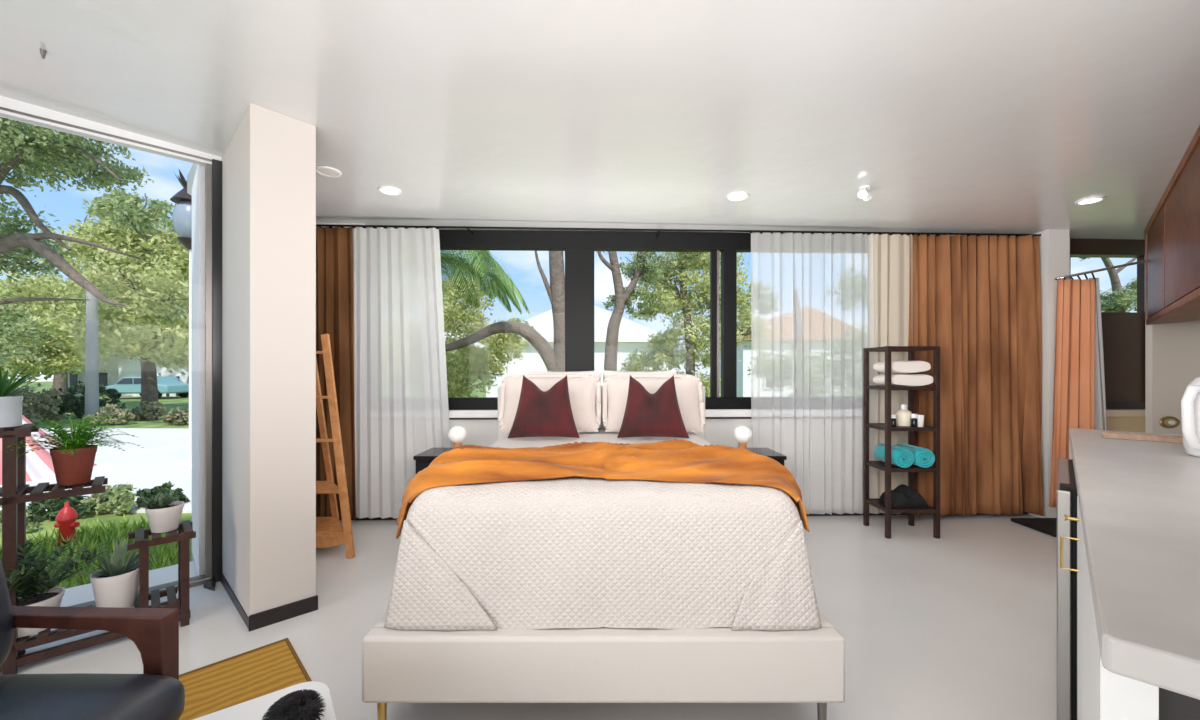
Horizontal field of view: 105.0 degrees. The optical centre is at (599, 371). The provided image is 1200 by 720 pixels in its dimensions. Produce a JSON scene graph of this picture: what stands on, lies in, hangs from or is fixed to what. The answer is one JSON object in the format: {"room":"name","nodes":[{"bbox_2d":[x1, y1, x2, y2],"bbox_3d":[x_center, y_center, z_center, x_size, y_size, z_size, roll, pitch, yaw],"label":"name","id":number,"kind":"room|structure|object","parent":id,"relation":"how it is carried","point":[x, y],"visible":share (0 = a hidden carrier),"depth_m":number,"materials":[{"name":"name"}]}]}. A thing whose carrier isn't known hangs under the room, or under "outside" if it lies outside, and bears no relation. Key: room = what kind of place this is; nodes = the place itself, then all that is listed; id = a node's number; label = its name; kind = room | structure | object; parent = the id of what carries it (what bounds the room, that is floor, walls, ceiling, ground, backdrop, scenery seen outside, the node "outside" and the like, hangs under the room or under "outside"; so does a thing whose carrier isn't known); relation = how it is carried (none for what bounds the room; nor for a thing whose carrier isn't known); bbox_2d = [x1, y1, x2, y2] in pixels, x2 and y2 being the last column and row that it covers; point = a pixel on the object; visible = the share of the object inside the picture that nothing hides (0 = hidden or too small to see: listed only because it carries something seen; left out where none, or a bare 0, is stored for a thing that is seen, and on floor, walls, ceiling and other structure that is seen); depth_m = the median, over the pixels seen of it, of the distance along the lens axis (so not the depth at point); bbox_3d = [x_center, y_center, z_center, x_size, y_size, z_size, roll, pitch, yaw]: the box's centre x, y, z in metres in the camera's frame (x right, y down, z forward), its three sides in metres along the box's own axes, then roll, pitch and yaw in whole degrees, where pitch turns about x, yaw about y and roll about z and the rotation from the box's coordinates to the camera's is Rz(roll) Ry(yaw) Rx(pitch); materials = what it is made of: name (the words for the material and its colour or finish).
{"room":"studio apartment","nodes":[
{"label":"studio apartment","id":0,"kind":"room"},
{"bbox_2d":[49,445,97,485],"bbox_3d":[-2.391,0.424,2.092,0.146,0.165,0.144,0,0,0],"label":"pot","id":1,"kind":"object","parent":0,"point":[69,469],"depth_m":2.05,"materials":[{"name":"ceramic"}]},
{"bbox_2d":[145,501,184,532],"bbox_3d":[-2.179,0.730,2.304,0.146,0.125,0.144,0,0,0],"label":"pot","id":2,"kind":"object","parent":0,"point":[163,517],"depth_m":2.27,"materials":[{"name":"white ceramic"}]},
{"bbox_2d":[192,165,204,575],"bbox_3d":[-2.812,-0.023,3.356,0.237,2.563,1.338,0,0,-33],"label":"wall","id":3,"kind":"structure","parent":0,"point":[198,187],"depth_m":2.83,"materials":[{"name":"white"}]},
{"bbox_2d":[0,96,221,606],"bbox_3d":[-4.271,-0.102,0.784,0.290,2.722,5.660,0,0,45],"label":"window","id":4,"kind":"structure","parent":3,"relation":"in","point":[12,109],"depth_m":2.74,"materials":[{"name":"black"}]},
{"bbox_2d":[222,103,315,617],"bbox_3d":[-1.938,-0.027,2.650,0.917,2.572,0.290,0,0,43],"label":"wall pillar","id":5,"kind":"structure","parent":0,"point":[269,161],"depth_m":2.36,"materials":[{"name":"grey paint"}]},
{"bbox_2d":[220,573,248,628],"bbox_3d":[-2.015,1.234,2.522,0.845,0.050,0.012,0,0,43],"label":"trim","id":6,"kind":"structure","parent":5,"relation":"attached to","point":[224,582],"depth_m":2.48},
{"bbox_2d":[249,595,317,631],"bbox_3d":[-1.601,1.222,2.336,0.009,0.075,0.295,0,0,45],"label":"baseboard","id":7,"kind":"structure","parent":5,"relation":"attached to","point":[294,609],"depth_m":2.33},
{"bbox_2d":[0,514,1056,719],"bbox_3d":[-0.924,1.309,1.941,12.364,0.100,5.872,0,0,-44],"label":"floor","id":8,"kind":"structure","parent":0,"point":[961,624],"depth_m":2.21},
{"bbox_2d":[0,423,195,674],"bbox_3d":[-2.511,0.746,1.986,0.240,1.026,1.140,0,0,45],"label":"plant stand","id":9,"kind":"object","parent":8,"relation":"on","point":[14,489],"visible":0.82,"depth_m":2.04,"materials":[{"name":"brown wood"}]},
{"bbox_2d":[0,423,38,437],"bbox_3d":[-2.662,0.252,1.836,0.240,0.038,0.515,0,0,45],"label":"slatted shelf","id":10,"kind":"object","parent":9,"relation":"attached to","point":[25,430],"depth_m":1.92,"materials":[{"name":"brown wood"}]},
{"bbox_2d":[0,354,60,427],"bbox_3d":[-2.472,0.073,1.936,0.379,0.318,0.374,0,0,-36],"label":"potted plant","id":11,"kind":"object","parent":9,"relation":"on","point":[11,405],"visible":1,"depth_m":1.93,"materials":[{"name":"green plant"}]},
{"bbox_2d":[17,587,64,637],"bbox_3d":[-2.483,1.052,2.000,0.208,0.140,0.206,0,0,0],"label":"pot","id":12,"kind":"object","parent":9,"relation":"on","point":[54,598],"depth_m":2.01,"materials":[{"name":"white ceramic"}]},
{"bbox_2d":[0,476,107,505],"bbox_3d":[-2.568,0.527,1.929,0.680,0.038,0.240,0,0,-45],"label":"slatted shelf","id":13,"kind":"object","parent":9,"relation":"attached to","point":[35,493],"depth_m":2.01,"materials":[{"name":"brown wood"}]},
{"bbox_2d":[1,538,109,637],"bbox_3d":[-2.477,0.921,2.011,0.458,0.402,0.427,0,0,28],"label":"potted shrub","id":14,"kind":"object","parent":9,"relation":"on","point":[29,588],"visible":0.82,"depth_m":2.01,"materials":[{"name":"green plant"}]},
{"bbox_2d":[1,415,143,485],"bbox_3d":[-2.389,0.351,2.099,0.386,0.313,0.432,0,0,-25],"label":"potted fern","id":15,"kind":"object","parent":9,"relation":"on","point":[73,460],"visible":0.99,"depth_m":2.06,"materials":[{"name":"green plant"}]},
{"bbox_2d":[10,585,179,652],"bbox_3d":[-2.480,1.142,2.018,0.240,0.038,0.930,0,0,45],"label":"slatted shelf","id":16,"kind":"object","parent":9,"relation":"attached to","point":[43,637],"depth_m":2.02,"materials":[{"name":"brown wood"}]},
{"bbox_2d":[90,563,138,607],"bbox_3d":[-2.282,1.030,2.173,0.175,0.185,0.174,0,0,0],"label":"pot","id":17,"kind":"object","parent":9,"relation":"on","point":[118,588],"depth_m":2.13,"materials":[{"name":"white ceramic"}]},
{"bbox_2d":[73,537,160,607],"bbox_3d":[-2.275,0.960,2.173,0.211,0.324,0.306,0,0,21],"label":"aloe","id":18,"kind":"object","parent":9,"relation":"on","point":[116,585],"visible":0.88,"depth_m":2.14,"materials":[{"name":"white ceramic"}]},
{"bbox_2d":[127,520,195,550],"bbox_3d":[-2.193,0.812,2.304,0.240,0.038,0.240,0,0,45],"label":"slatted shelf","id":19,"kind":"object","parent":9,"relation":"attached to","point":[185,533],"depth_m":2.26,"materials":[{"name":"brown wood"}]},
{"bbox_2d":[141,491,184,532],"bbox_3d":[-2.189,0.695,2.298,0.156,0.194,0.166,0,0,30],"label":"potted succulent","id":20,"kind":"object","parent":9,"relation":"on","point":[163,513],"visible":1,"depth_m":2.27,"materials":[{"name":"ceramic"}]},
{"bbox_2d":[179,638,311,719],"bbox_3d":[-1.535,1.252,1.151,1.522,0.013,1.322,0,0,-45],"label":"rug","id":21,"kind":"object","parent":8,"relation":"on","point":[275,666],"visible":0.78,"depth_m":1.87,"materials":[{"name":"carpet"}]},
{"bbox_2d":[0,558,184,719],"bbox_3d":[-1.542,0.786,0.983,0.875,0.954,0.739,0,0,0],"label":"armchair","id":22,"kind":"object","parent":21,"relation":"on","point":[158,693],"visible":1,"depth_m":1.22,"materials":[{"name":"black leather"}]},
{"bbox_2d":[0,558,14,666],"bbox_3d":[-1.764,0.574,1.005,0.291,0.530,0.610,0,0,0],"label":"cushion","id":23,"kind":"object","parent":22,"relation":"on","point":[7,614],"depth_m":1.27,"materials":[{"name":"black leather"}]},
{"bbox_2d":[0,673,184,719],"bbox_3d":[-1.423,0.876,0.993,0.635,0.184,0.585,0,0,0],"label":"seat cushion","id":24,"kind":"object","parent":22,"relation":"on","point":[73,696],"depth_m":1.15,"materials":[{"name":"black leather"}]},
{"bbox_2d":[193,681,335,719],"bbox_3d":[-0.857,1.060,0.901,0.620,0.371,0.620,0,0,-37],"label":"coffee table","id":25,"kind":"object","parent":21,"relation":"on","point":[253,709],"visible":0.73,"depth_m":1.20,"materials":[{"name":"white plastic"}]},
{"bbox_2d":[262,689,325,719],"bbox_3d":[-0.742,0.829,1.115,0.137,0.091,0.134,0,0,0],"label":"pompom","id":26,"kind":"object","parent":25,"relation":"on","point":[306,704],"visible":1,"depth_m":1.10,"materials":[{"name":"black"}]},
{"bbox_2d":[316,334,354,557],"bbox_3d":[-2.095,0.494,3.319,0.858,1.541,0.425,0,0,0],"label":"ladder shelf","id":27,"kind":"object","parent":8,"relation":"on","point":[330,532],"visible":0.34,"depth_m":3.24,"materials":[{"name":"brown wood"}]},
{"bbox_2d":[413,448,452,473],"bbox_3d":[-1.153,0.939,3.569,0.445,0.640,0.402,0,0,0],"label":"nightstand","id":28,"kind":"object","parent":8,"relation":"on","point":[423,460],"visible":0.19,"depth_m":3.40,"materials":[{"name":"black"}]},
{"bbox_2d":[448,426,466,448],"bbox_3d":[-1.090,0.516,3.520,0.136,0.206,0.136,0,0,0],"label":"table lamp","id":29,"kind":"object","parent":28,"relation":"on","point":[457,434],"visible":0.87,"depth_m":3.48,"materials":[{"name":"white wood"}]},
{"bbox_2d":[362,386,844,719],"bbox_3d":[0.012,0.684,2.613,1.636,1.150,2.134,0,0,0],"label":"bed","id":30,"kind":"object","parent":8,"relation":"on","point":[574,589],"visible":0.7,"depth_m":1.61,"materials":[{"name":"white fabric"}]},
{"bbox_2d":[508,375,579,437],"bbox_3d":[-0.355,0.217,2.947,0.455,0.400,0.179,0,0,0],"label":"throw cushion","id":31,"kind":"object","parent":30,"relation":"on","point":[539,413],"visible":1,"depth_m":2.89,"materials":[{"name":"red fabric"}]},
{"bbox_2d":[498,374,600,432],"bbox_3d":[-0.350,0.216,3.238,0.716,0.402,0.206,0,0,0],"label":"bed pillow","id":32,"kind":"object","parent":30,"relation":"on","point":[583,390],"visible":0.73,"depth_m":3.21,"materials":[{"name":"beige fabric"}]},
{"bbox_2d":[529,370,601,427],"bbox_3d":[-0.262,0.201,3.451,0.560,0.427,0.196,0,0,0],"label":"bed pillow","id":33,"kind":"object","parent":30,"relation":"on","point":[598,374],"visible":0.08,"depth_m":3.47,"materials":[{"name":"white fabric"}]},
{"bbox_2d":[396,439,809,538],"bbox_3d":[0.008,0.467,2.056,1.632,0.273,0.792,0,0,0],"label":"throw blanket","id":34,"kind":"object","parent":30,"relation":"on","point":[683,461],"visible":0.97,"depth_m":1.85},
{"bbox_2d":[406,427,821,628],"bbox_3d":[0.012,0.660,2.597,1.544,0.470,2.006,0,0,0],"label":"quilt","id":35,"kind":"object","parent":30,"relation":"on","point":[574,552],"depth_m":1.62,"materials":[{"name":"white fabric"}]},
{"bbox_2d":[603,370,676,427],"bbox_3d":[0.305,0.201,3.455,0.560,0.427,0.197,0,0,0],"label":"bed pillow","id":36,"kind":"object","parent":30,"relation":"on","point":[606,373],"visible":0.09,"depth_m":3.47,"materials":[{"name":"white fabric"}]},
{"bbox_2d":[617,375,688,437],"bbox_3d":[0.335,0.217,2.944,0.455,0.400,0.174,0,0,0],"label":"throw cushion","id":37,"kind":"object","parent":30,"relation":"on","point":[658,414],"visible":1,"depth_m":2.89,"materials":[{"name":"red fabric"}]},
{"bbox_2d":[602,374,704,431],"bbox_3d":[0.375,0.216,3.237,0.716,0.402,0.204,0,0,0],"label":"bed pillow","id":38,"kind":"object","parent":30,"relation":"on","point":[687,387],"visible":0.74,"depth_m":3.21,"materials":[{"name":"beige fabric"}]},
{"bbox_2d":[747,448,786,465],"bbox_3d":[1.153,0.939,3.569,0.445,0.640,0.402,0,0,0],"label":"nightstand","id":39,"kind":"object","parent":8,"relation":"on","point":[778,457],"visible":0.13,"depth_m":3.49,"materials":[{"name":"black"}]},
{"bbox_2d":[733,426,751,448],"bbox_3d":[1.090,0.516,3.520,0.136,0.206,0.136,0,0,0],"label":"table lamp","id":40,"kind":"object","parent":39,"relation":"on","point":[742,434],"visible":0.87,"depth_m":3.48,"materials":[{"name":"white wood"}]},
{"bbox_2d":[863,346,939,538],"bbox_3d":[2.370,0.531,3.632,0.402,1.455,0.317,0,0,0],"label":"shelving unit","id":41,"kind":"object","parent":8,"relation":"on","point":[886,466],"visible":0.84,"depth_m":3.49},
{"bbox_2d":[873,443,914,467],"bbox_3d":[2.305,0.651,3.623,0.143,0.146,0.295,0,0,0],"label":"rolled towel","id":42,"kind":"object","parent":41,"relation":"on","point":[901,457],"visible":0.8,"depth_m":3.49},
{"bbox_2d":[873,374,932,385],"bbox_3d":[2.385,0.064,3.630,0.320,0.098,0.240,0,0,0],"label":"folded towel","id":43,"kind":"object","parent":41,"relation":"on","point":[896,379],"visible":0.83,"depth_m":3.51,"materials":[{"name":"white fabric"}]},
{"bbox_2d":[873,361,930,372],"bbox_3d":[2.375,-0.039,3.630,0.300,0.098,0.240,0,0,0],"label":"folded towel","id":44,"kind":"object","parent":43,"relation":"on","point":[896,366],"visible":0.91,"depth_m":3.51,"materials":[{"name":"white fabric"}]},
{"bbox_2d":[895,404,911,425],"bbox_3d":[2.390,0.337,3.620,0.110,0.170,0.108,0,0,0],"label":"lotion bottle","id":45,"kind":"object","parent":41,"relation":"on","point":[903,416],"visible":0.97,"depth_m":3.58,"materials":[{"name":"beige plastic"}]},
{"bbox_2d":[879,484,928,508],"bbox_3d":[2.380,0.965,3.610,0.296,0.157,0.206,0,0,0],"label":"bag","id":46,"kind":"object","parent":41,"relation":"on","point":[902,496],"visible":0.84,"depth_m":3.53,"materials":[{"name":"black fabric"}]},
{"bbox_2d":[896,443,934,467],"bbox_3d":[2.460,0.651,3.623,0.143,0.146,0.295,0,0,0],"label":"rolled towel","id":47,"kind":"object","parent":41,"relation":"on","point":[925,458],"visible":0.48,"depth_m":3.48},
{"bbox_2d":[1011,518,1056,536],"bbox_3d":[3.880,1.244,3.690,0.840,0.029,0.380,0,0,0],"label":"floor mat","id":48,"kind":"object","parent":8,"relation":"on","point":[1048,526],"visible":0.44,"depth_m":3.73,"materials":[{"name":"rubber"}]},
{"bbox_2d":[1057,458,1077,719],"bbox_3d":[2.118,0.828,1.658,0.668,0.862,0.848,0,0,45],"label":"appliance","id":49,"kind":"object","parent":8,"relation":"on","point":[1067,494],"visible":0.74,"depth_m":1.58,"materials":[{"name":"silver metal"}]},
{"bbox_2d":[1072,459,1077,719],"bbox_3d":[2.135,0.819,1.641,0.620,0.820,0.849,0,0,45],"label":"fridge","id":50,"kind":"object","parent":49,"relation":"in","point":[1074,489],"depth_m":1.57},
{"bbox_2d":[1060,496,1199,719],"bbox_3d":[1.388,0.829,0.808,0.819,0.860,1.216,0,0,45],"label":"base cabinet","id":51,"kind":"object","parent":8,"relation":"on","point":[1102,694],"visible":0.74,"depth_m":0.64,"materials":[{"name":"white"}]},
{"bbox_2d":[1069,428,1199,699],"bbox_3d":[2.082,0.373,1.454,3.196,0.048,0.810,0,0,-45],"label":"countertop","id":52,"kind":"structure","parent":51,"relation":"on","point":[1139,501],"depth_m":0.89,"materials":[{"name":"stone"}]},
{"bbox_2d":[1101,431,1182,442],"bbox_3d":[2.839,0.335,2.317,0.420,0.027,0.100,0,0,45],"label":"cutting board","id":53,"kind":"object","parent":52,"relation":"on","point":[1105,434],"visible":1,"depth_m":2.35,"materials":[{"name":"brown wood"}]},
{"bbox_2d":[1181,377,1199,456],"bbox_3d":[2.516,0.154,1.850,0.250,0.388,0.216,0,0,-36],"label":"electric kettle","id":54,"kind":"object","parent":52,"relation":"on","point":[1190,401],"visible":1,"depth_m":1.86,"materials":[{"name":"white plastic"}]},
{"bbox_2d":[0,0,1199,239],"bbox_3d":[-0.960,-1.386,2.040,6.081,0.418,12.558,0,0,45],"label":"ceiling","id":55,"kind":"structure","parent":0,"point":[957,116],"depth_m":2.18,"materials":[{"name":"paint"}]},
{"bbox_2d":[316,166,341,176],"bbox_3d":[-1.749,-1.286,2.958,0.156,0.010,0.156,0,0,0],"label":"recessed light","id":56,"kind":"object","parent":55,"relation":"in","point":[327,171],"visible":0.94,"depth_m":2.94,"materials":[{"name":"white"}]},
{"bbox_2d":[316,223,1144,509],"bbox_3d":[1.190,-0.010,4.101,8.629,2.537,0.160,0,0,-2],"label":"wall","id":57,"kind":"structure","parent":0,"point":[717,431],"depth_m":4.04,"materials":[{"name":"paint"}]},
{"bbox_2d":[439,230,868,419],"bbox_3d":[0.241,-0.412,4.040,4.524,1.638,0.145,0,0,-2],"label":"window","id":58,"kind":"structure","parent":57,"relation":"in","point":[579,247],"depth_m":4.03,"materials":[{"name":"grey metal"}]},
{"bbox_2d":[316,224,1040,236],"bbox_3d":[0.412,-1.189,3.933,6.733,0.044,0.188,0,0,-2],"label":"curtain rod","id":59,"kind":"object","parent":57,"relation":"attached to","point":[327,225],"visible":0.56,"depth_m":3.84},
{"bbox_2d":[316,226,355,520],"bbox_3d":[-2.429,0.004,3.775,0.863,2.410,0.106,0,0,-3],"label":"window curtain","id":60,"kind":"object","parent":59,"relation":"hanging from","point":[334,246],"visible":0.34,"depth_m":3.78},
{"bbox_2d":[352,226,450,518],"bbox_3d":[-1.616,0.001,3.782,0.829,2.397,0.067,0,0,-3],"label":"sheer curtain","id":61,"kind":"object","parent":59,"relation":"hanging from","point":[402,408],"visible":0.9,"depth_m":3.79,"materials":[{"name":"fabric"}]},
{"bbox_2d":[749,231,875,514],"bbox_3d":[1.795,0.008,3.888,1.071,2.383,0.070,0,0,-3],"label":"sheer curtain","id":62,"kind":"object","parent":59,"relation":"hanging from","point":[828,504],"visible":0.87,"depth_m":3.88,"materials":[{"name":"fabric"}]},
{"bbox_2d":[867,232,914,513],"bbox_3d":[2.470,0.009,3.911,0.400,2.380,0.055,0,0,0],"label":"sheer curtain","id":63,"kind":"object","parent":59,"relation":"hanging from","point":[889,284],"visible":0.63,"depth_m":3.91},
{"bbox_2d":[906,233,1043,516],"bbox_3d":[3.198,0.018,3.941,1.177,2.392,0.144,0,0,-1],"label":"window curtain","id":64,"kind":"object","parent":59,"relation":"hanging from","point":[977,298],"visible":0.9,"depth_m":3.92,"materials":[{"name":"fabric"}]},
{"bbox_2d":[351,509,1027,519],"bbox_3d":[0.350,1.234,3.986,6.904,0.050,0.018,0,0,-2],"label":"baseboard","id":65,"kind":"structure","parent":57,"relation":"attached to","point":[847,511],"depth_m":4.03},
{"bbox_2d":[1070,238,1144,432],"bbox_3d":[4.615,-0.319,4.154,0.875,1.755,0.160,0,0,-2],"label":"window","id":66,"kind":"structure","parent":57,"relation":"in","point":[1123,333],"depth_m":4.17,"materials":[{"name":"brown"}]},
{"bbox_2d":[1101,312,1143,401],"bbox_3d":[4.605,-0.134,4.179,0.731,0.815,0.012,0,0,-2],"label":"roller shade","id":67,"kind":"object","parent":66,"relation":"attached to","point":[1122,332],"depth_m":4.18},
{"bbox_2d":[1028,229,1068,517],"bbox_3d":[3.890,0.025,4.002,0.180,2.468,0.204,0,0,0],"label":"wall","id":68,"kind":"structure","parent":0,"point":[1054,244],"depth_m":3.90,"materials":[{"name":"paint"}]},
{"bbox_2d":[1145,320,1199,434],"bbox_3d":[4.980,0.029,3.905,0.640,2.460,0.050,0,0,0],"label":"wall partition","id":69,"kind":"structure","parent":0,"point":[1172,350],"depth_m":3.88,"materials":[{"name":"beige paint"}]},
{"bbox_2d":[1056,260,1144,278],"bbox_3d":[4.255,-0.867,3.880,0.809,0.179,0.061,0,0,0],"label":"shower rod","id":70,"kind":"object","parent":69,"relation":"attached to","point":[1143,261],"visible":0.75,"depth_m":3.85,"materials":[{"name":"silver metal"}]},
{"bbox_2d":[1049,273,1106,506],"bbox_3d":[4.019,0.139,3.837,0.562,1.960,0.071,0,0,0],"label":"shower curtain","id":71,"kind":"object","parent":70,"relation":"hanging from","point":[1079,401],"visible":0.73,"depth_m":3.83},
{"bbox_3d":[1.710,-0.107,0.390,7.020,2.733,6.980,0,0,0],"label":"wall","id":72,"kind":"structure","parent":0,"visible":0},
{"bbox_2d":[1144,125,1199,324],"bbox_3d":[3.444,-0.849,2.486,0.350,0.906,3.600,0,0,45],"label":"upper cabinet","id":73,"kind":"object","parent":72,"relation":"attached to","point":[1172,233],"visible":1,"depth_m":2.91,"materials":[{"name":"brown wood"}]},
{"label":"outside","id":74,"kind":"structure","parent":0,"visible":0},
{"bbox_2d":[0,379,709,588],"bbox_3d":[0.000,1.429,25.000,160.000,0.100,130.000,0,0,0],"label":"ground","id":75,"kind":"structure","parent":74,"point":[130,402],"depth_m":11.43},
{"bbox_2d":[8,383,68,423],"bbox_3d":[-15.523,0.864,12.088,2.286,1.177,1.524,0,0,0],"label":"shrub","id":76,"kind":"object","parent":75,"relation":"on","point":[38,410],"visible":0.6,"depth_m":12.16,"materials":[{"name":"green plant"}]},
{"bbox_2d":[27,489,94,521],"bbox_3d":[-5.106,1.237,4.316,0.663,0.354,0.370,0,0,0],"label":"shrub","id":77,"kind":"object","parent":75,"relation":"on","point":[53,506],"visible":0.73,"depth_m":4.23,"materials":[{"name":"green plant"}]},
{"bbox_2d":[54,502,79,545],"bbox_3d":[-4.287,1.214,3.700,0.160,0.330,0.122,0,0,0],"label":"fire hydrant","id":78,"kind":"object","parent":75,"relation":"on","point":[66,518],"visible":0.86,"depth_m":3.67,"materials":[{"name":"metal"}]},
{"bbox_2d":[32,380,125,418],"bbox_3d":[-15.877,0.899,13.906,2.416,1.300,1.592,0,0,0],"label":"shrub","id":79,"kind":"object","parent":75,"relation":"on","point":[76,405],"visible":0.44,"depth_m":13.79,"materials":[{"name":"green plant"}]},
{"bbox_2d":[0,117,175,371],"bbox_3d":[-12.633,-2.371,9.834,7.252,7.648,4.162,0,0,18],"label":"oak tree","id":80,"kind":"object","parent":75,"relation":"on","point":[21,144],"visible":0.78,"depth_m":9.99,"materials":[{"name":"green plant"}]},
{"bbox_2d":[0,514,177,588],"bbox_3d":[-4.806,1.316,2.343,1.792,0.127,4.001,0,0,45],"label":"grass","id":81,"kind":"structure","parent":75,"relation":"on","point":[172,555],"depth_m":3.49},
{"bbox_2d":[85,288,98,414],"bbox_3d":[-14.357,-0.497,13.000,0.270,3.753,0.270,0,0,0],"label":"utility pole","id":82,"kind":"object","parent":75,"relation":"on","point":[91,346],"visible":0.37,"depth_m":12.92,"materials":[{"name":"grey"}]},
{"bbox_2d":[0,197,188,403],"bbox_3d":[-17.602,-2.156,15.956,10.308,7.082,4.722,0,0,14],"label":"broadleaf tree","id":83,"kind":"object","parent":75,"relation":"on","point":[168,258],"visible":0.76,"depth_m":14.76,"materials":[{"name":"green plant"}]},
{"bbox_2d":[0,274,188,395],"bbox_3d":[-27.088,-2.523,25.230,16.473,7.824,7.530,0,0,-16],"label":"tree","id":84,"kind":"object","parent":75,"relation":"on","point":[58,382],"visible":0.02,"depth_m":23.94,"materials":[{"name":"green plant"}]},
{"bbox_2d":[79,482,137,515],"bbox_3d":[-4.842,1.266,4.516,0.694,0.334,0.388,0,0,0],"label":"shrub","id":85,"kind":"object","parent":75,"relation":"on","point":[114,496],"visible":0.91,"depth_m":4.46,"materials":[{"name":"green plant"}]},
{"bbox_2d":[83,403,134,425],"bbox_3d":[-12.799,1.125,12.028,1.191,0.681,0.779,0,0,0],"label":"shrub","id":86,"kind":"object","parent":75,"relation":"on","point":[112,410],"visible":0.81,"depth_m":11.89,"materials":[{"name":"green plant"}]},
{"bbox_2d":[68,354,160,394],"bbox_3d":[-29.641,0.169,29.455,3.874,2.420,5.090,0,0,0],"label":"house","id":87,"kind":"structure","parent":75,"relation":"on","point":[109,377],"depth_m":27.00,"materials":[{"name":"white paint"}]},
{"bbox_2d":[105,376,188,398],"bbox_3d":[-23.477,0.805,24.000,3.345,1.148,1.800,0,0,0],"label":"parked car","id":88,"kind":"object","parent":75,"relation":"on","point":[166,384],"visible":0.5,"depth_m":23.17,"materials":[{"name":"teal paint"}]},
{"bbox_2d":[130,400,166,420],"bbox_3d":[-13.007,1.125,13.222,1.177,0.658,0.760,0,0,15],"label":"shrub","id":89,"kind":"object","parent":75,"relation":"on","point":[147,411],"visible":0.92,"depth_m":13.08,"materials":[{"name":"green plant"}]},
{"bbox_2d":[118,361,188,395],"bbox_3d":[-25.091,0.409,28.455,4.287,2.100,5.090,0,0,0],"label":"house","id":90,"kind":"structure","parent":75,"relation":"on","point":[125,368],"depth_m":26.00,"materials":[{"name":"white paint"}]},
{"bbox_2d":[159,406,188,424],"bbox_3d":[-10.815,1.184,12.012,1.032,0.590,0.720,0,0,18],"label":"shrub","id":91,"kind":"object","parent":75,"relation":"on","point":[176,416],"visible":0.6,"depth_m":11.83,"materials":[{"name":"green plant"}]},
{"bbox_2d":[442,278,479,385],"bbox_3d":[-4.242,-0.522,10.160,3.167,3.804,2.183,0,0,-40],"label":"broadleaf tree","id":92,"kind":"object","parent":75,"relation":"on","point":[453,361],"visible":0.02,"depth_m":10.28,"materials":[{"name":"green plant"}]},
{"bbox_2d":[440,250,529,313],"bbox_3d":[-2.490,-0.412,6.599,2.848,3.608,2.870,0,0,41],"label":"palm tree","id":93,"kind":"object","parent":75,"relation":"on","point":[484,265],"visible":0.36,"depth_m":6.91,"materials":[{"name":"green plant"}]},
{"bbox_2d":[442,251,564,396],"bbox_3d":[-2.056,-0.999,8.576,3.503,4.786,1.880,0,0,6],"label":"broadleaf tree","id":94,"kind":"object","parent":75,"relation":"on","point":[476,361],"visible":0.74,"depth_m":8.18,"materials":[{"name":"green plant"}]},
{"bbox_2d":[478,305,677,396],"bbox_3d":[-0.800,-0.656,19.500,7.400,4.070,5.600,0,0,0],"label":"house","id":95,"kind":"structure","parent":75,"relation":"on","point":[632,336],"depth_m":17.00,"materials":[{"name":"white paint"}]},
{"bbox_2d":[596,251,667,380],"bbox_3d":[0.623,-0.997,9.081,1.695,4.753,1.363,0,0,-9],"label":"broadleaf tree","id":96,"kind":"object","parent":75,"relation":"on","point":[621,298],"visible":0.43,"depth_m":8.95,"materials":[{"name":"green plant"}]},
{"bbox_2d":[618,252,774,396],"bbox_3d":[2.127,-0.925,10.192,3.803,4.610,2.427,0,0,9],"label":"broadleaf tree","id":97,"kind":"object","parent":75,"relation":"on","point":[671,295],"visible":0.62,"depth_m":9.99,"materials":[{"name":"green plant"}]},
{"bbox_2d":[708,306,867,396],"bbox_3d":[8.050,-0.581,20.500,5.500,3.920,5.600,0,0,0],"label":"house","id":98,"kind":"structure","parent":75,"relation":"on","point":[743,382],"depth_m":18.00,"materials":[{"name":"white paint"}]},
{"bbox_2d":[737,263,867,396],"bbox_3d":[5.661,-0.624,11.060,4.784,4.234,2.886,0,0,-18],"label":"broadleaf tree","id":99,"kind":"object","parent":75,"relation":"on","point":[787,362],"visible":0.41,"depth_m":10.86,"materials":[{"name":"green plant"}]},
{"bbox_2d":[1080,258,1136,311],"bbox_3d":[10.445,-0.607,9.171,2.606,3.972,1.552,0,0,0],"label":"broadleaf tree","id":100,"kind":"object","parent":75,"relation":"on","point":[1121,299],"visible":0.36,"depth_m":8.95,"materials":[{"name":"green plant"}]},
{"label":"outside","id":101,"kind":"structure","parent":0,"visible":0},
{"bbox_2d":[0,428,191,512],"bbox_3d":[-21.950,1.369,8.250,36.100,0.020,7.500,0,0,0],"label":"street","id":102,"kind":"structure","parent":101,"point":[164,457],"depth_m":7.06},
{"bbox_2d":[0,415,96,484],"bbox_3d":[-8.061,0.704,6.000,2.072,1.350,2.072,0,0,0],"label":"tent","id":103,"kind":"object","parent":102,"relation":"on","point":[39,465],"visible":0.19,"depth_m":5.98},
{"bbox_2d":[135,481,189,507],"bbox_3d":[-4.464,1.262,4.685,0.439,0.288,0.351,0,0,0],"label":"potted succulent","id":104,"kind":"object","parent":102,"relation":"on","point":[166,487],"visible":0.56,"depth_m":4.64,"materials":[{"name":"green plant"}]},
{"bbox_2d":[170,170,191,468],"bbox_3d":[-5.779,-0.707,6.500,0.440,4.173,0.433,0,0,0],"label":"street lantern","id":105,"kind":"object","parent":102,"relation":"on","point":[182,213],"visible":0.47,"depth_m":6.40,"materials":[{"name":"black"}]},
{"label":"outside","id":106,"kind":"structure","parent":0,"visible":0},
{"bbox_2d":[60,561,197,606],"bbox_3d":[-4.511,1.329,1.052,0.430,0.100,5.700,0,0,45],"label":"terrace","id":107,"kind":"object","parent":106,"point":[83,593],"depth_m":2.77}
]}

